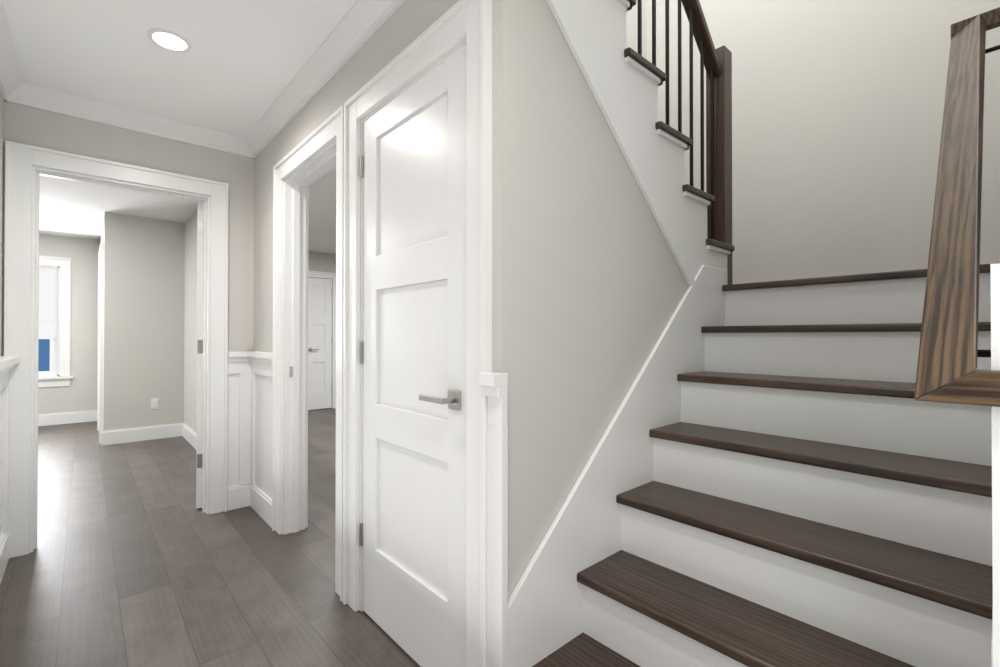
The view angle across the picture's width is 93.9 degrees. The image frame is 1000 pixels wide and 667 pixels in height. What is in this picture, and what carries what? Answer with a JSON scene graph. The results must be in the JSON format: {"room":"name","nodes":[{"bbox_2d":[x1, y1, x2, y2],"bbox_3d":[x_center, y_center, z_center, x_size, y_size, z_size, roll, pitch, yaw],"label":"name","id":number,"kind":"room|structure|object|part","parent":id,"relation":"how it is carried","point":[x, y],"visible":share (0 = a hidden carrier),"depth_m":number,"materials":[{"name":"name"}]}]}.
{"room":"hallway with staircase","nodes":[
{"label":"hallway with staircase","id":0,"kind":"room"},
{"bbox_2d":[0,92,3,355],"bbox_3d":[-0.269,-0.088,-0.257,0.120,2.440,6.974,0,0,-42],"label":"wall","id":1,"kind":"structure","parent":0,"point":[1,174],"depth_m":2.35,"materials":[{"name":"beige paint"}]},
{"bbox_2d":[0,356,19,583],"bbox_3d":[-0.200,0.615,-0.199,0.066,1.034,6.978,0,0,-42],"label":"trim","id":2,"kind":"structure","parent":1,"relation":"attached to","point":[7,363],"depth_m":2.33,"materials":[{"name":"white wood"}]},
{"bbox_2d":[0,0,27,104],"bbox_3d":[-0.198,-1.258,-0.185,0.072,0.098,6.974,0,0,-42],"label":"crown molding","id":3,"kind":"structure","parent":1,"relation":"attached to","point":[12,87],"depth_m":2.22,"materials":[{"name":"white wood"}]},
{"bbox_2d":[38,234,99,414],"bbox_3d":[-6.930,-0.054,5.022,5.620,2.440,0.120,0,0,-42],"label":"wall","id":4,"kind":"structure","parent":0,"point":[80,393],"depth_m":6.17,"materials":[{"name":"beige paint"}]},
{"bbox_2d":[38,255,72,387],"bbox_3d":[-6.052,-0.154,5.766,1.160,1.670,0.180,0,0,-42],"label":"room window","id":5,"kind":"structure","parent":4,"relation":"in","point":[58,375],"depth_m":6.04,"materials":[{"name":"white wood"}]},
{"bbox_2d":[39,268,56,337],"bbox_3d":[-6.041,-0.390,5.755,0.840,0.897,0.004,0,0,-42],"label":"blind","id":6,"kind":"object","parent":5,"relation":"attached to","point":[47,309],"visible":0.44,"depth_m":5.98,"materials":[{"name":"white fabric"}]},
{"bbox_2d":[38,410,96,425],"bbox_3d":[-7.154,1.092,4.725,4.700,0.145,0.016,0,0,-42],"label":"baseboard","id":7,"kind":"structure","parent":4,"relation":"attached to","point":[80,416],"depth_m":6.07,"materials":[{"name":"white wood"}]},
{"bbox_2d":[2,101,253,355],"bbox_3d":[-3.764,-0.077,1.380,5.500,2.440,0.120,0,0,-42],"label":"wall","id":8,"kind":"structure","parent":0,"point":[27,125],"depth_m":2.88,"materials":[{"name":"beige paint"}]},
{"bbox_2d":[24,83,243,155],"bbox_3d":[-2.084,-1.239,2.756,0.990,0.098,0.072,0,0,-42],"label":"crown molding","id":9,"kind":"structure","parent":8,"relation":"attached to","point":[39,97],"depth_m":2.70,"materials":[{"name":"white wood"}]},
{"bbox_2d":[100,212,184,430],"bbox_3d":[-4.511,-0.049,5.825,0.700,2.440,1.900,0,0,-42],"label":"wall","id":10,"kind":"structure","parent":0,"point":[144,260],"depth_m":5.10,"materials":[{"name":"beige paint"}]},
{"bbox_2d":[97,242,103,442],"bbox_3d":[-4.542,0.100,5.308,0.032,2.136,0.922,0,0,-42],"label":"trim","id":11,"kind":"structure","parent":10,"relation":"attached to","point":[101,249],"depth_m":4.97,"materials":[{"name":"white wood"}]},
{"bbox_2d":[101,423,180,444],"bbox_3d":[-3.891,1.094,5.088,0.686,0.145,0.016,0,0,-42],"label":"baseboard","id":12,"kind":"structure","parent":10,"relation":"attached to","point":[110,437],"depth_m":5.07,"materials":[{"name":"white wood"}]},
{"bbox_2d":[151,398,158,408],"bbox_3d":[-3.816,0.775,5.160,0.070,0.115,0.008,0,0,-42],"label":"outlet","id":13,"kind":"object","parent":10,"relation":"attached to","point":[154,403],"visible":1,"depth_m":5.16,"materials":[{"name":"white plastic"}]},
{"bbox_2d":[3,0,356,253],"bbox_3d":[-1.332,-1.447,2.117,10.100,0.308,11.920,0,0,-42],"label":"ceiling","id":14,"kind":"structure","parent":0,"point":[236,69],"depth_m":2.24,"materials":[{"name":"white paint"}]},
{"bbox_2d":[147,28,191,51],"bbox_3d":[-1.456,-1.290,2.059,0.164,0.006,0.164,0,0,-42],"label":"recessed light","id":15,"kind":"object","parent":14,"relation":"in","point":[169,40],"visible":1,"depth_m":2.05,"materials":[{"name":"white plastic"}]},
{"bbox_2d":[0,408,420,666],"bbox_3d":[-1.243,1.209,2.300,10.500,0.120,12.100,0,0,-42],"label":"floor","id":16,"kind":"structure","parent":0,"point":[135,558],"depth_m":2.21,"materials":[{"name":"grey wood"}]},
{"bbox_2d":[508,0,999,666],"bbox_3d":[1.556,-0.756,1.351,2.399,3.798,3.938,0,0,-42],"label":"stair","id":17,"kind":"structure","parent":16,"relation":"on","point":[804,472],"depth_m":1.42,"materials":[{"name":"brown wood"}]},
{"bbox_3d":[0.569,-1.862,1.851,1.278,1.228,0.060,0,0,-42],"label":"handrail","id":18,"kind":"part","parent":17,"relation":"part of","materials":[{"name":"brown wood"}]},
{"bbox_3d":[0.808,0.518,0.663,0.112,1.240,0.144,0,0,-42],"label":"pilaster trim","id":19,"kind":"part","parent":17,"relation":"part of","materials":[{"name":"white wood"}]},
{"bbox_2d":[308,251,335,272],"bbox_3d":[-2.482,-0.037,7.621,4.480,2.440,0.120,0,0,-42],"label":"wall","id":20,"kind":"structure","parent":0,"point":[322,262],"depth_m":7.28,"materials":[{"name":"beige paint"}]},
{"bbox_2d":[308,277,331,409],"bbox_3d":[-2.822,0.157,7.265,0.400,2.032,0.035,0,0,-42],"label":"door","id":21,"kind":"structure","parent":20,"relation":"in","point":[320,339],"depth_m":7.27,"materials":[{"name":"white wood"}]},
{"bbox_2d":[308,270,335,407],"bbox_3d":[-2.837,0.110,7.282,0.602,2.141,0.152,0,0,-42],"label":"trim","id":22,"kind":"structure","parent":20,"relation":"attached to","point":[322,275],"depth_m":7.38,"materials":[{"name":"white wood"}]},
{"bbox_2d":[184,0,532,598],"bbox_3d":[-2.393,-0.060,4.065,0.120,2.440,7.348,0,0,-42],"label":"wall","id":23,"kind":"structure","parent":0,"point":[406,24],"depth_m":1.34,"materials":[{"name":"beige paint"}]},
{"bbox_2d":[181,423,195,448],"bbox_3d":[-2.691,1.089,4.289,0.016,0.145,2.806,0,0,-42],"label":"baseboard","id":24,"kind":"structure","parent":23,"relation":"attached to","point":[185,431],"depth_m":5.00,"materials":[{"name":"white wood"}]},
{"bbox_2d":[196,201,202,508],"bbox_3d":[-2.145,0.132,3.411,0.047,2.032,0.787,0,0,-28],"label":"door","id":25,"kind":"structure","parent":23,"relation":"in","point":[199,433],"depth_m":3.07,"materials":[{"name":"white wood"}]},
{"bbox_3d":[-1.964,0.076,3.070,0.043,1.610,0.014,0,0,-28],"label":"door back hinges","id":26,"kind":"part","parent":25,"relation":"part of","materials":[{"name":"white wood"}]},
{"bbox_2d":[240,351,272,527],"bbox_3d":[-1.514,0.635,2.940,0.060,1.034,0.543,0,0,-42],"label":"trim","id":27,"kind":"structure","parent":23,"relation":"attached to","point":[249,451],"depth_m":3.05,"materials":[{"name":"white wood"}]},
{"bbox_2d":[290,367,292,376],"bbox_3d":[-1.204,0.221,2.705,0.028,0.060,0.002,0,0,-42],"label":"strike plate","id":28,"kind":"object","parent":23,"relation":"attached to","point":[291,371],"visible":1,"depth_m":2.70,"materials":[{"name":"grey metal"}]},
{"bbox_2d":[244,0,404,158],"bbox_3d":[-0.835,-1.243,2.179,0.072,0.098,2.597,0,0,-42],"label":"crown molding","id":29,"kind":"structure","parent":23,"relation":"attached to","point":[357,26],"depth_m":2.16,"materials":[{"name":"white wood"}]},
{"bbox_2d":[359,44,465,666],"bbox_3d":[-0.324,0.121,1.675,0.047,2.032,0.722,0,0,-42],"label":"door","id":30,"kind":"structure","parent":23,"relation":"in","point":[414,347],"depth_m":1.63,"materials":[{"name":"white wood"}]},
{"bbox_3d":[-0.561,0.068,1.939,0.043,1.610,0.014,0,0,-42],"label":"door hinges","id":31,"kind":"part","parent":30,"relation":"part of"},
{"bbox_2d":[419,389,460,409],"bbox_3d":[-0.158,0.206,1.497,0.143,0.060,0.155,0,0,-42],"label":"door handle","id":32,"kind":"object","parent":30,"relation":"attached to","point":[452,400],"depth_m":1.44,"materials":[{"name":"grey metal"}]},
{"bbox_2d":[533,0,688,554],"bbox_3d":[0.535,-0.074,1.820,1.265,2.440,0.100,0,0,-42],"label":"wall","id":33,"kind":"structure","parent":0,"point":[610,286],"depth_m":1.50,"materials":[{"name":"beige paint"}]},
{"bbox_2d":[626,0,646,58],"bbox_3d":[0.250,-1.472,2.912,2.280,5.250,0.120,0,0,-42],"label":"wall","id":34,"kind":"structure","parent":0,"point":[632,26],"depth_m":3.53,"materials":[{"name":"beige paint"}]},
{"bbox_2d":[647,0,999,283],"bbox_3d":[1.785,-1.472,2.993,0.120,5.250,2.040,0,0,-42],"label":"wall","id":35,"kind":"structure","parent":0,"point":[837,112],"depth_m":2.73,"materials":[{"name":"beige paint"}]},
{"label":"outside","id":36,"kind":"structure","parent":0,"visible":0},
{"bbox_2d":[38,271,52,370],"bbox_3d":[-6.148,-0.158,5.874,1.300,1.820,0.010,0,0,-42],"label":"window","id":37,"kind":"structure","parent":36,"point":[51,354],"depth_m":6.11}
]}

